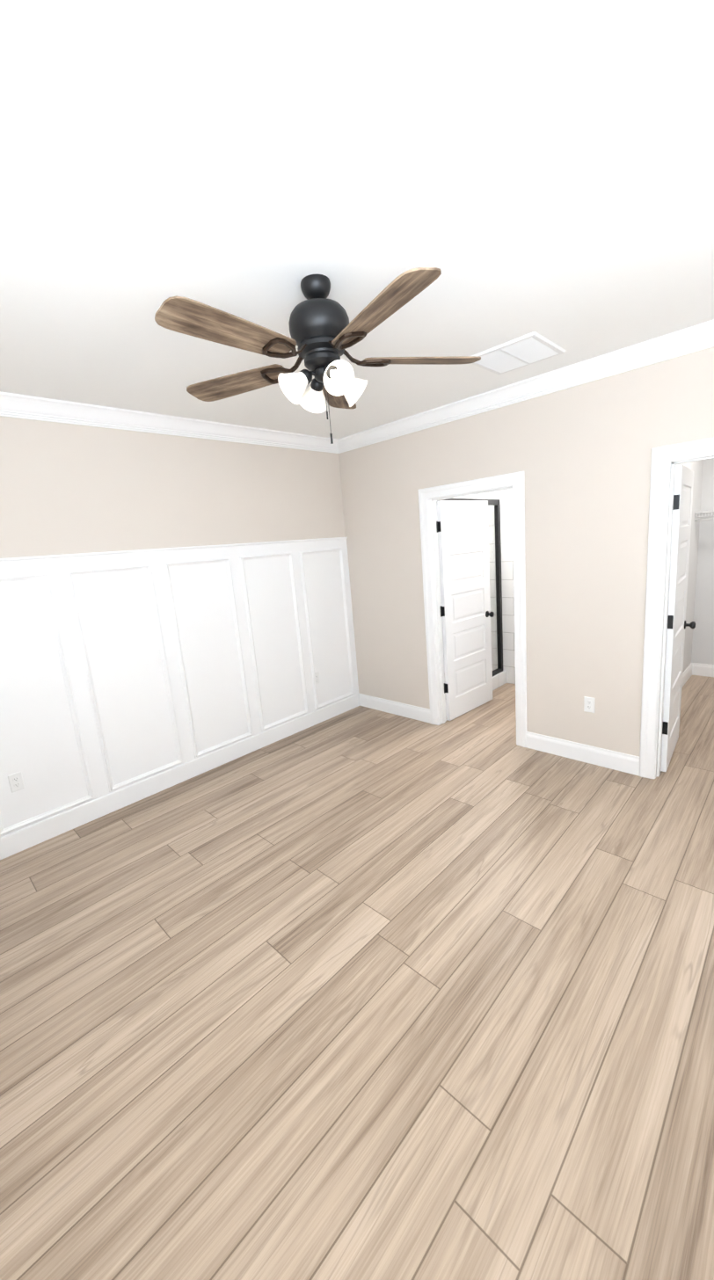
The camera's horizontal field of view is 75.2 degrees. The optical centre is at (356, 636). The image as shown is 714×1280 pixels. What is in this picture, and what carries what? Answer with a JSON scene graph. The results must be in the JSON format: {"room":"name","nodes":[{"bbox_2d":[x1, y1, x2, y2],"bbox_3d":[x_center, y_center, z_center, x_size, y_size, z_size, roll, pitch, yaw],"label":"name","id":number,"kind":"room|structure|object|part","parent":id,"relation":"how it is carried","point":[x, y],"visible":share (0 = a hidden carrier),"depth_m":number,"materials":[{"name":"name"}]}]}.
{"room":"empty bedroom","nodes":[
{"label":"empty bedroom","id":0,"kind":"room"},
{"bbox_2d":[0,415,345,558],"bbox_3d":[-1.512,-0.214,3.575,0.120,2.780,4.240,6,16,44],"label":"wall","id":1,"kind":"structure","parent":0,"point":[69,489],"depth_m":3.39,"materials":[{"name":"beige paint"}]},
{"bbox_2d":[7,770,25,792],"bbox_3d":[-2.158,0.921,2.937,0.008,0.116,0.072,6,16,44],"label":"electrical outlet","id":2,"kind":"object","parent":1,"relation":"attached to","point":[16,781],"visible":1,"depth_m":2.94,"materials":[{"name":"white plastic"}]},
{"bbox_2d":[0,392,337,453],"bbox_3d":[-1.549,-1.509,3.243,0.086,0.112,3.810,6,16,44],"label":"crown molding","id":3,"kind":"structure","parent":1,"relation":"attached to","point":[11,405],"depth_m":3.30,"materials":[{"name":"white wood"}]},
{"bbox_2d":[0,537,359,859],"bbox_3d":[-1.422,0.249,3.614,0.026,1.845,4.000,6,16,44],"label":"wainscoting","id":4,"kind":"structure","parent":1,"relation":"attached to","point":[127,678],"depth_m":3.50,"materials":[{"name":"white wood"}]},
{"bbox_2d":[312,672,319,684],"bbox_3d":[-0.407,0.422,4.665,0.008,0.116,0.072,6,16,44],"label":"electrical outlet","id":5,"kind":"object","parent":1,"relation":"attached to","point":[316,677],"visible":1,"depth_m":4.66,"materials":[{"name":"white plastic"}]},
{"bbox_2d":[0,675,713,1279],"bbox_3d":[1.180,1.083,3.238,4.640,0.060,7.010,6,16,44],"label":"floor","id":6,"kind":"structure","parent":0,"point":[362,993],"depth_m":1.75,"materials":[{"name":"brown wood"}]},
{"bbox_2d":[0,0,713,439],"bbox_3d":[0.950,-1.714,2.687,4.640,0.100,7.010,6,16,44],"label":"ceiling","id":7,"kind":"structure","parent":0,"point":[513,169],"depth_m":1.36,"materials":[{"name":"white paint"}]},
{"bbox_2d":[154,267,480,443],"bbox_3d":[-0.167,-1.094,1.857,1.316,0.612,1.274,6,16,44],"label":"fan","id":8,"kind":"object","parent":7,"relation":"hanging from","point":[324,332],"visible":1,"depth_m":1.78,"materials":[{"name":"brown wood"}]},
{"bbox_3d":[-0.398,-1.058,1.610,0.150,0.068,0.594,5,15,42],"label":"blade","id":9,"kind":"part","parent":8,"relation":"part of","materials":[{"name":"brown wood"}]},
{"bbox_3d":[-0.493,-1.136,2.045,0.594,0.068,0.150,0,12,24],"label":"blade","id":10,"kind":"part","parent":8,"relation":"part of","materials":[{"name":"brown wood"}]},
{"bbox_3d":[0.051,-1.085,1.558,0.150,0.068,0.594,-11,13,-29],"label":"blade","id":11,"kind":"part","parent":8,"relation":"part of","materials":[{"name":"brown wood"}]},
{"bbox_3d":[0.233,-1.179,1.962,0.594,0.068,0.150,-7,11,-11],"label":"blade","id":12,"kind":"part","parent":8,"relation":"part of","materials":[{"name":"brown wood"}]},
{"bbox_2d":[470,331,565,375],"bbox_3d":[0.936,-1.667,2.750,0.430,0.013,0.430,6,16,44],"label":"ceiling vent","id":13,"kind":"object","parent":7,"relation":"in","point":[522,351],"visible":0.96,"depth_m":2.71,"materials":[{"name":"white metal"}]},
{"bbox_2d":[436,488,515,683],"bbox_3d":[1.847,-0.806,5.181,2.600,2.780,0.120,6,16,44],"label":"tiled wall","id":14,"kind":"structure","parent":0,"point":[505,497],"depth_m":5.32,"materials":[{"name":"tile"}]},
{"bbox_2d":[445,668,507,711],"bbox_3d":[1.257,0.610,5.063,0.100,0.150,1.350,6,16,44],"label":"tiled wall","id":15,"kind":"structure","parent":0,"point":[506,675],"depth_m":5.41,"materials":[{"name":"tile"}]},
{"bbox_2d":[436,498,502,676],"bbox_3d":[1.173,-0.427,4.861,0.044,1.970,1.355,6,16,44],"label":"shower frame","id":16,"kind":"object","parent":15,"relation":"attached to","point":[496,503],"visible":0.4,"depth_m":5.26,"materials":[{"name":"black metal"}]},
{"bbox_2d":[338,346,713,756],"bbox_3d":[1.577,-0.431,3.391,4.520,2.780,0.120,6,16,44],"label":"wall","id":17,"kind":"structure","parent":0,"point":[579,456],"depth_m":3.38,"materials":[{"name":"beige paint"}]},
{"bbox_2d":[359,693,430,723],"bbox_3d":[0.367,0.735,4.833,0.968,0.138,0.015,6,16,44],"label":"baseboard","id":18,"kind":"structure","parent":17,"relation":"attached to","point":[407,710],"depth_m":4.79,"materials":[{"name":"white wood"}]},
{"bbox_2d":[436,500,494,720],"bbox_3d":[1.083,-0.266,4.556,0.772,2.068,0.175,-14,15,-40],"label":"door leaf","id":19,"kind":"structure","parent":17,"relation":"in","point":[462,530],"depth_m":4.51,"materials":[{"name":"white wood"}]},
{"bbox_2d":[417,471,527,747],"bbox_3d":[1.015,-0.203,4.004,0.964,2.187,0.141,6,16,44],"label":"door frame","id":20,"kind":"structure","parent":17,"relation":"attached to","point":[429,498],"depth_m":3.89,"materials":[{"name":"white wood"}]},
{"bbox_2d":[337,320,713,453],"bbox_3d":[1.356,-1.721,3.104,4.400,0.112,0.086,6,16,44],"label":"crown molding","id":21,"kind":"structure","parent":17,"relation":"attached to","point":[700,337],"depth_m":3.13,"materials":[{"name":"white wood"}]},
{"bbox_2d":[526,731,639,775],"bbox_3d":[1.694,0.880,3.543,0.816,0.138,0.015,6,16,44],"label":"baseboard","id":22,"kind":"structure","parent":17,"relation":"attached to","point":[611,760],"depth_m":3.50,"materials":[{"name":"white wood"}]},
{"bbox_2d":[583,696,594,712],"bbox_3d":[1.715,0.502,3.421,0.072,0.116,0.008,6,16,44],"label":"electrical outlet","id":23,"kind":"object","parent":17,"relation":"attached to","point":[588,704],"visible":1,"depth_m":3.42,"materials":[{"name":"white plastic"}]},
{"bbox_2d":[638,436,713,778],"bbox_3d":[2.268,-0.066,2.787,0.909,2.187,0.141,6,16,44],"label":"door frame","id":24,"kind":"structure","parent":17,"relation":"attached to","point":[665,460],"depth_m":2.98,"materials":[{"name":"white wood"}]},
{"bbox_2d":[660,464,695,772],"bbox_3d":[2.305,-0.126,3.334,0.175,2.068,0.717,5,15,40],"label":"closet door leaf","id":25,"kind":"structure","parent":17,"relation":"in","point":[677,624],"depth_m":3.20,"materials":[{"name":"white wood"}]},
{"bbox_2d":[663,459,705,688],"bbox_3d":[2.781,-0.689,4.198,0.120,2.780,2.770,6,16,44],"label":"wall","id":26,"kind":"structure","parent":0,"point":[699,467],"depth_m":4.90,"materials":[{"name":"white paint"}]},
{"bbox_2d":[662,662,693,705],"bbox_3d":[2.894,0.620,4.363,0.015,0.138,2.650,6,16,44],"label":"baseboard","id":27,"kind":"structure","parent":26,"relation":"attached to","point":[688,672],"depth_m":5.10,"materials":[{"name":"white wood"}]},
{"bbox_2d":[691,458,713,664],"bbox_3d":[4.355,-0.874,4.480,1.650,2.780,0.120,6,16,44],"label":"wall","id":28,"kind":"structure","parent":0,"point":[699,643],"depth_m":5.04,"materials":[{"name":"white paint"}]},
{"bbox_2d":[693,662,713,676],"bbox_3d":[4.412,0.430,4.691,1.620,0.138,0.015,6,16,44],"label":"baseboard","id":29,"kind":"structure","parent":28,"relation":"attached to","point":[699,669],"depth_m":5.19,"materials":[{"name":"white wood"}]},
{"bbox_2d":[694,510,713,521],"bbox_3d":[4.185,-1.067,4.290,1.694,0.338,0.306,6,16,44],"label":"wire closet shelf","id":30,"kind":"object","parent":28,"relation":"attached to","point":[705,512],"visible":1,"depth_m":4.70,"materials":[{"name":"white metal"}]}
]}

